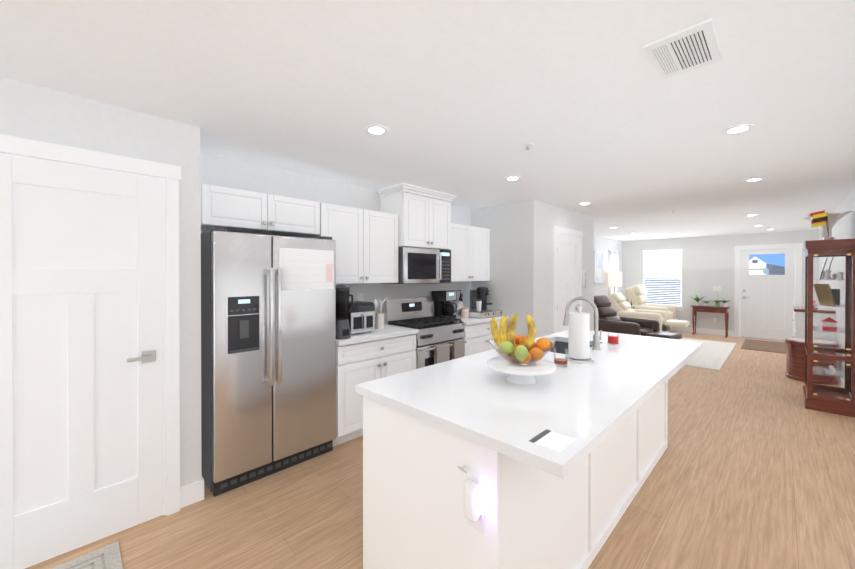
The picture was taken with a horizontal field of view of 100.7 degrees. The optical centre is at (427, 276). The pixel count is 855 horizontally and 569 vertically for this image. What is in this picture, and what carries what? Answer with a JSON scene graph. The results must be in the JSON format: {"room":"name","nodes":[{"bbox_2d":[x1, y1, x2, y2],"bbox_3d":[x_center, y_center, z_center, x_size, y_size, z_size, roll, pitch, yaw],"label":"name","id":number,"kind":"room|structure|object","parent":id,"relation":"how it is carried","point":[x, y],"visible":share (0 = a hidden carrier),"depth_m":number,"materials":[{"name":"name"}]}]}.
{"room":"kitchen","nodes":[
{"label":"kitchen","id":0,"kind":"room"},
{"bbox_2d":[0,77,854,486],"bbox_3d":[2.356,0.231,4.221,3.960,2.410,13.000,0,0,45],"label":"wall","id":1,"kind":"structure","parent":0,"point":[520,283],"depth_m":3.86,"materials":[{"name":"paint"}]},
{"bbox_2d":[0,134,180,568],"bbox_3d":[-1.831,0.385,1.870,0.077,2.127,0.894,0,0,45],"label":"door","id":2,"kind":"structure","parent":1,"relation":"in","point":[89,362],"depth_m":1.89,"materials":[{"name":"white wood"}]},
{"bbox_2d":[201,184,319,237],"bbox_3d":[-1.364,-0.512,2.892,0.355,0.290,0.901,0,0,45],"label":"upper cabinet","id":3,"kind":"object","parent":1,"relation":"attached to","point":[237,210],"visible":1,"depth_m":2.75,"materials":[{"name":"white wood"}]},
{"bbox_2d":[304,202,397,283],"bbox_3d":[-0.726,-0.297,3.533,0.355,0.725,0.898,0,0,45],"label":"upper cabinet","id":4,"kind":"object","parent":1,"relation":"attached to","point":[366,245],"visible":0.83,"depth_m":3.41,"materials":[{"name":"white wood"}]},
{"bbox_2d":[358,289,462,300],"bbox_3d":[-0.107,0.341,4.375,0.052,0.330,1.750,0,0,45],"label":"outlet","id":5,"kind":"object","parent":1,"relation":"attached to","point":[360,297],"visible":0.56,"depth_m":3.81,"materials":[{"name":"white"}]},
{"bbox_2d":[377,183,456,249],"bbox_3d":[-0.108,-0.645,4.088,0.445,0.645,0.852,0,0,45],"label":"upper cabinet","id":6,"kind":"object","parent":1,"relation":"attached to","point":[424,217],"visible":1,"depth_m":3.89,"materials":[{"name":"white wood"}]},
{"bbox_2d":[381,247,450,283],"bbox_3d":[-0.105,-0.122,4.088,0.438,0.394,0.746,0,0,45],"label":"microwave","id":7,"kind":"object","parent":6,"relation":"attached to","point":[421,265],"visible":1,"depth_m":3.90,"materials":[{"name":"grey metal"}]},
{"bbox_2d":[450,223,489,281],"bbox_3d":[0.445,-0.304,4.708,0.355,0.725,0.894,0,0,45],"label":"upper cabinet","id":8,"kind":"object","parent":1,"relation":"attached to","point":[470,253],"visible":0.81,"depth_m":4.60,"materials":[{"name":"white wood"}]},
{"bbox_2d":[553,225,582,333],"bbox_3d":[2.055,0.368,5.121,0.077,2.127,0.954,0,0,45],"label":"pantry door","id":9,"kind":"structure","parent":1,"relation":"in","point":[567,265],"depth_m":5.06,"materials":[{"name":"white wood"}]},
{"bbox_2d":[583,270,586,287],"bbox_3d":[2.476,0.034,5.564,0.048,0.270,0.075,0,0,45],"label":"intercom","id":10,"kind":"object","parent":1,"relation":"attached to","point":[584,278],"visible":1,"depth_m":5.54,"materials":[{"name":"white plastic"}]},
{"bbox_2d":[594,251,602,282],"bbox_3d":[4.201,-0.232,8.704,0.038,0.770,0.560,0,0,45],"label":"picture","id":11,"kind":"object","parent":1,"relation":"attached to","point":[598,267],"visible":0.85,"depth_m":8.67,"materials":[{"name":"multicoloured paper"}]},
{"bbox_2d":[608,249,618,296],"bbox_3d":[4.997,-0.057,9.493,0.050,1.330,0.740,0,0,45],"label":"window","id":12,"kind":"structure","parent":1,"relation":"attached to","point":[613,258],"depth_m":9.43,"materials":[{"name":"white glass"}]},
{"bbox_2d":[643,252,683,310],"bbox_3d":[6.238,0.079,9.422,0.957,1.599,0.120,0,0,45],"label":"window","id":13,"kind":"structure","parent":1,"relation":"in","point":[679,308],"depth_m":9.23,"materials":[{"name":"white"}]},
{"bbox_2d":[643,249,681,306],"bbox_3d":[6.234,0.024,9.418,0.889,1.486,0.044,0,0,45],"label":"window blinds","id":14,"kind":"object","parent":13,"relation":"attached to","point":[676,269],"visible":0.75,"depth_m":9.39,"materials":[{"name":"white plastic"}]},
{"bbox_2d":[669,327,733,336],"bbox_3d":[6.406,1.345,9.216,2.375,0.130,0.013,0,0,45],"label":"baseboard","id":15,"kind":"structure","parent":1,"relation":"attached to","point":[687,329],"depth_m":8.77,"materials":[{"name":"white"}]},
{"bbox_2d":[713,286,720,290],"bbox_3d":[7.026,0.286,8.595,0.150,0.115,0.009,0,0,45],"label":"switch plate","id":16,"kind":"object","parent":1,"relation":"attached to","point":[716,288],"depth_m":8.59,"materials":[{"name":"white plastic"}]},
{"bbox_2d":[734,243,802,340],"bbox_3d":[7.672,0.346,8.012,1.114,2.140,0.124,0,0,45],"label":"front door","id":17,"kind":"structure","parent":1,"relation":"in","point":[763,306],"depth_m":8.00,"materials":[{"name":"white wood"}]},
{"bbox_2d":[837,377,850,395],"bbox_3d":[3.682,1.378,2.904,0.013,0.130,12.800,0,0,45],"label":"baseboard","id":18,"kind":"structure","parent":1,"relation":"attached to","point":[840,382],"depth_m":4.51,"materials":[{"name":"white"}]},
{"bbox_2d":[0,0,854,240],"bbox_3d":[2.391,-1.024,4.249,4.160,0.100,13.100,0,0,45],"label":"ceiling","id":19,"kind":"structure","parent":0,"point":[463,101],"depth_m":1.85,"materials":[{"name":"paint"}]},
{"bbox_2d":[364,125,388,135],"bbox_3d":[-0.334,-0.960,2.312,0.168,0.006,0.161,0,0,45],"label":"recessed light","id":20,"kind":"object","parent":19,"relation":"in","point":[377,130],"depth_m":2.32,"materials":[{"name":"white"}]},
{"bbox_2d":[504,176,520,180],"bbox_3d":[0.833,-0.966,3.470,0.160,0.006,0.168,0,0,45],"label":"recessed light","id":21,"kind":"object","parent":19,"relation":"in","point":[511,178],"depth_m":3.47,"materials":[{"name":"white"}]},
{"bbox_2d":[522,143,675,212],"bbox_3d":[2.187,-0.955,3.917,0.260,0.034,4.020,0,0,45],"label":"sprinkler","id":22,"kind":"object","parent":19,"relation":"attached to","point":[527,146],"visible":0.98,"depth_m":2.58,"materials":[{"name":"white"}]},
{"bbox_2d":[643,18,721,79],"bbox_3d":[1.091,-0.952,1.507,0.220,0.013,0.340,0,0,45],"label":"ceiling vent","id":23,"kind":"object","parent":19,"relation":"in","point":[692,47],"visible":1,"depth_m":1.48,"materials":[{"name":"white metal"}]},
{"bbox_2d":[722,124,754,134],"bbox_3d":[2.020,-0.960,2.303,0.158,0.006,0.177,0,0,45],"label":"recessed light","id":24,"kind":"object","parent":19,"relation":"in","point":[738,129],"depth_m":2.30,"materials":[{"name":"white"}]},
{"bbox_2d":[743,177,764,181],"bbox_3d":[3.242,-0.966,3.517,0.154,0.006,0.179,0,0,45],"label":"recessed light","id":25,"kind":"object","parent":19,"relation":"in","point":[759,178],"depth_m":3.51,"materials":[{"name":"white"}]},
{"bbox_2d":[25,330,854,568],"bbox_3d":[2.391,1.486,4.263,4.160,0.100,13.100,0,0,45],"label":"floor","id":26,"kind":"structure","parent":0,"point":[754,468],"depth_m":2.25,"materials":[{"name":"brown wood"}]},
{"bbox_2d":[50,541,122,568],"bbox_3d":[-1.702,1.446,1.402,0.720,0.010,0.770,0,0,45],"label":"rug","id":27,"kind":"object","parent":26,"relation":"on","point":[107,557],"visible":1,"depth_m":1.80,"materials":[{"name":"beige fabric"}]},
{"bbox_2d":[201,227,335,496],"bbox_3d":[-1.250,0.558,2.783,0.645,1.772,0.890,0,0,45],"label":"refrigerator","id":28,"kind":"object","parent":26,"relation":"on","point":[268,355],"visible":1,"depth_m":2.50,"materials":[{"name":"grey metal"}]},
{"bbox_2d":[333,334,415,446],"bbox_3d":[-0.628,1.003,3.443,0.628,0.875,0.900,0,0,45],"label":"base cabinet","id":29,"kind":"object","parent":26,"relation":"on","point":[360,363],"visible":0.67,"depth_m":3.09,"materials":[{"name":"white wood"}]},
{"bbox_2d":[336,314,508,345],"bbox_3d":[-0.044,0.542,4.026,0.631,0.040,2.560,0,0,45],"label":"countertop","id":30,"kind":"structure","parent":29,"relation":"on","point":[389,331],"depth_m":3.39,"materials":[{"name":"white stone"}]},
{"bbox_2d":[336,284,353,339],"bbox_3d":[-0.735,0.297,3.074,0.176,0.460,0.218,0,0,45],"label":"blender","id":31,"kind":"object","parent":30,"relation":"on","point":[343,331],"visible":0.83,"depth_m":3.01,"materials":[{"name":"grey plastic"}]},
{"bbox_2d":[336,301,374,334],"bbox_3d":[-0.689,0.383,3.369,0.330,0.285,0.275,0,0,45],"label":"air fryer oven","id":32,"kind":"object","parent":30,"relation":"on","point":[361,316],"visible":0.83,"depth_m":3.26,"materials":[{"name":"silver plastic"}]},
{"bbox_2d":[374,297,389,328],"bbox_3d":[-0.459,0.366,3.645,0.117,0.316,0.213,0,0,45],"label":"utensil crock","id":33,"kind":"object","parent":30,"relation":"on","point":[379,320],"visible":1,"depth_m":3.57,"materials":[{"name":"beige ceramic"}]},
{"bbox_2d":[432,290,456,317],"bbox_3d":[0.226,0.347,4.510,0.265,0.345,0.222,0,0,45],"label":"coffee maker","id":34,"kind":"object","parent":30,"relation":"on","point":[442,302],"visible":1,"depth_m":4.45,"materials":[{"name":"black plastic"}]},
{"bbox_2d":[454,300,463,314],"bbox_3d":[0.431,0.416,4.727,0.140,0.199,0.184,0,0,45],"label":"bag","id":35,"kind":"object","parent":30,"relation":"on","point":[460,304],"visible":0.65,"depth_m":4.68,"materials":[{"name":"white plastic"}]},
{"bbox_2d":[461,306,468,317],"bbox_3d":[0.478,0.447,4.491,0.098,0.145,0.098,0,0,45],"label":"canister","id":36,"kind":"object","parent":30,"relation":"on","point":[465,311],"visible":1,"depth_m":4.45,"materials":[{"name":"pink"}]},
{"bbox_2d":[460,309,501,318],"bbox_3d":[0.713,0.481,4.684,0.340,0.075,0.465,0,0,45],"label":"pod drawer","id":37,"kind":"object","parent":30,"relation":"on","point":[481,314],"visible":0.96,"depth_m":4.56,"materials":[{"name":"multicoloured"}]},
{"bbox_2d":[470,287,492,309],"bbox_3d":[0.736,0.290,4.793,0.317,0.305,0.167,0,0,45],"label":"coffee machine","id":38,"kind":"object","parent":37,"relation":"on","point":[482,293],"visible":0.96,"depth_m":4.74,"materials":[{"name":"black plastic"}]},
{"bbox_2d":[476,299,481,310],"bbox_3d":[0.672,0.368,4.629,0.077,0.150,0.078,0,0,45],"label":"tumbler","id":39,"kind":"object","parent":38,"relation":"on","point":[478,303],"visible":1,"depth_m":4.60,"materials":[{"name":"white plastic"}]},
{"bbox_2d":[383,296,466,368],"bbox_3d":[-0.011,0.843,3.998,0.646,1.190,0.746,0,0,45],"label":"gas range","id":40,"kind":"object","parent":26,"relation":"on","point":[439,339],"visible":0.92,"depth_m":3.91,"materials":[{"name":"grey metal"}]},
{"bbox_2d":[463,320,499,355],"bbox_3d":[0.542,0.997,4.617,0.628,0.875,0.896,0,0,45],"label":"base cabinet","id":41,"kind":"object","parent":26,"relation":"on","point":[478,336],"visible":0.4,"depth_m":4.29,"materials":[{"name":"white wood"}]},
{"bbox_2d":[363,341,667,568],"bbox_3d":[0.861,1.009,2.379,0.789,0.874,2.565,0,0,45],"label":"kitchen island","id":42,"kind":"object","parent":26,"relation":"on","point":[415,477],"visible":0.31,"depth_m":1.53,"materials":[{"name":"white wood"}]},
{"bbox_2d":[457,465,481,521],"bbox_3d":[0.144,0.768,1.253,0.092,0.168,0.040,0,0,45],"label":"light","id":43,"kind":"object","parent":42,"relation":"attached to","point":[472,500],"visible":0.98,"depth_m":1.22,"materials":[{"name":"white plastic"}]},
{"bbox_2d":[355,330,702,478],"bbox_3d":[0.936,0.551,2.305,1.049,0.040,2.610,0,0,45],"label":"island countertop","id":44,"kind":"structure","parent":42,"relation":"on","point":[561,422],"depth_m":1.59,"materials":[{"name":"white stone"}]},
{"bbox_2d":[487,356,556,384],"bbox_3d":[0.482,0.488,1.825,0.344,0.092,0.344,0,0,45],"label":"cake stand","id":45,"kind":"object","parent":44,"relation":"on","point":[521,374],"visible":0.79,"depth_m":1.76,"materials":[{"name":"white ceramic"}]},
{"bbox_2d":[487,313,555,364],"bbox_3d":[0.482,0.314,1.824,0.353,0.253,0.353,0,0,45],"label":"fruit bowl","id":46,"kind":"object","parent":45,"relation":"on","point":[507,345],"visible":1,"depth_m":1.78,"materials":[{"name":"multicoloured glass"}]},
{"bbox_2d":[553,348,567,366],"bbox_3d":[0.797,0.482,2.119,0.082,0.100,0.082,0,0,45],"label":"drink glass","id":47,"kind":"object","parent":44,"relation":"on","point":[560,362],"visible":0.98,"depth_m":2.12,"materials":[{"name":"brown"}]},
{"bbox_2d":[568,305,593,363],"bbox_3d":[0.963,0.357,2.249,0.170,0.350,0.170,0,0,45],"label":"paper towel holder","id":48,"kind":"object","parent":44,"relation":"on","point":[579,338],"visible":0.9,"depth_m":2.20,"materials":[{"name":"white paper"}]},
{"bbox_2d":[563,296,601,349],"bbox_3d":[1.169,0.338,2.676,0.279,0.383,0.096,0,0,45],"label":"faucet","id":49,"kind":"object","parent":44,"relation":"on","point":[597,338],"visible":1,"depth_m":2.60,"materials":[{"name":"silver metal"}]},
{"bbox_2d":[607,332,618,344],"bbox_3d":[1.460,0.486,2.785,0.080,0.085,0.080,0,0,45],"label":"candle jar","id":50,"kind":"object","parent":44,"relation":"on","point":[612,340],"visible":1,"depth_m":2.76,"materials":[{"name":"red glass"}]},
{"bbox_2d":[608,272,621,292],"bbox_3d":[4.808,0.645,9.092,0.330,1.530,0.330,0,0,45],"label":"floor lamp","id":51,"kind":"object","parent":26,"relation":"on","point":[614,279],"visible":0.65,"depth_m":8.96,"materials":[{"name":"white fabric"}]},
{"bbox_2d":[594,295,681,339],"bbox_3d":[3.687,0.865,6.495,1.604,0.998,1.047,0,0,45],"label":"recliner","id":52,"kind":"object","parent":26,"relation":"on","point":[609,320],"visible":0.44,"depth_m":6.39,"materials":[{"name":"leather"}]},
{"bbox_2d":[608,292,689,331],"bbox_3d":[4.941,0.869,8.029,1.602,0.974,0.964,0,0,45],"label":"recliner","id":53,"kind":"object","parent":26,"relation":"on","point":[621,305],"visible":0.56,"depth_m":7.93,"materials":[{"name":"leather"}]},
{"bbox_2d":[625,285,676,329],"bbox_3d":[5.679,0.778,9.057,1.016,1.136,1.041,0,0,45],"label":"recliner","id":54,"kind":"object","parent":26,"relation":"on","point":[635,294],"visible":0.52,"depth_m":9.01,"materials":[{"name":"leather"}]},
{"bbox_2d":[680,338,736,370],"bbox_3d":[4.875,1.415,7.081,1.780,0.012,3.060,0,0,45],"label":"living room rug","id":55,"kind":"object","parent":26,"relation":"on","point":[712,355],"visible":0.48,"depth_m":6.44,"materials":[{"name":"white fabric"}]},
{"bbox_2d":[690,305,730,337],"bbox_3d":[6.789,1.060,8.504,0.720,0.712,0.370,0,0,45],"label":"console table","id":56,"kind":"object","parent":26,"relation":"on","point":[711,309],"visible":1,"depth_m":8.39,"materials":[{"name":"brown wood"}]},
{"bbox_2d":[692,293,730,306],"bbox_3d":[6.766,0.443,8.500,0.881,0.520,0.418,0,0,45],"label":"potted plant","id":57,"kind":"object","parent":56,"relation":"on","point":[717,303],"visible":1,"depth_m":8.45,"materials":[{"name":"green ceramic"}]},
{"bbox_2d":[741,339,785,353],"bbox_3d":[6.950,1.415,7.236,0.740,0.010,1.450,0,0,45],"label":"door mat","id":58,"kind":"object","parent":26,"relation":"on","point":[766,346],"visible":0.71,"depth_m":7.17,"materials":[{"name":"brown fabric"}]},
{"bbox_2d":[785,338,838,384],"bbox_3d":[5.349,1.161,4.941,0.510,0.542,0.510,0,0,45],"label":"cabinet","id":59,"kind":"object","parent":26,"relation":"on","point":[795,358],"visible":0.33,"depth_m":4.86,"materials":[{"name":"brown wood"}]},
{"bbox_2d":[792,306,835,341],"bbox_3d":[5.969,0.960,5.494,0.426,0.940,0.700,0,0,45],"label":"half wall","id":60,"kind":"structure","parent":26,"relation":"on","point":[799,321],"depth_m":5.26,"materials":[{"name":"white paint"}]},
{"bbox_2d":[803,239,854,417],"bbox_3d":[4.471,0.523,3.952,0.374,1.830,0.635,0,0,45],"label":"curio cabinet","id":61,"kind":"object","parent":26,"relation":"on","point":[830,399],"visible":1,"depth_m":3.84,"materials":[{"name":"brown wood"}]},
{"bbox_2d":[805,210,851,239],"bbox_3d":[4.507,-0.558,3.985,0.370,0.330,0.573,0,0,45],"label":"figurine","id":62,"kind":"object","parent":61,"relation":"on","point":[824,222],"visible":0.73,"depth_m":3.90,"materials":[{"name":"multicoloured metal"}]},
{"label":"outside","id":63,"kind":"structure","parent":0,"visible":0},
{"bbox_2d":[749,254,784,274],"bbox_3d":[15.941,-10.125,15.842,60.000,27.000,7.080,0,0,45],"label":"house","id":64,"kind":"structure","parent":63,"point":[764,266],"depth_m":14.78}
]}

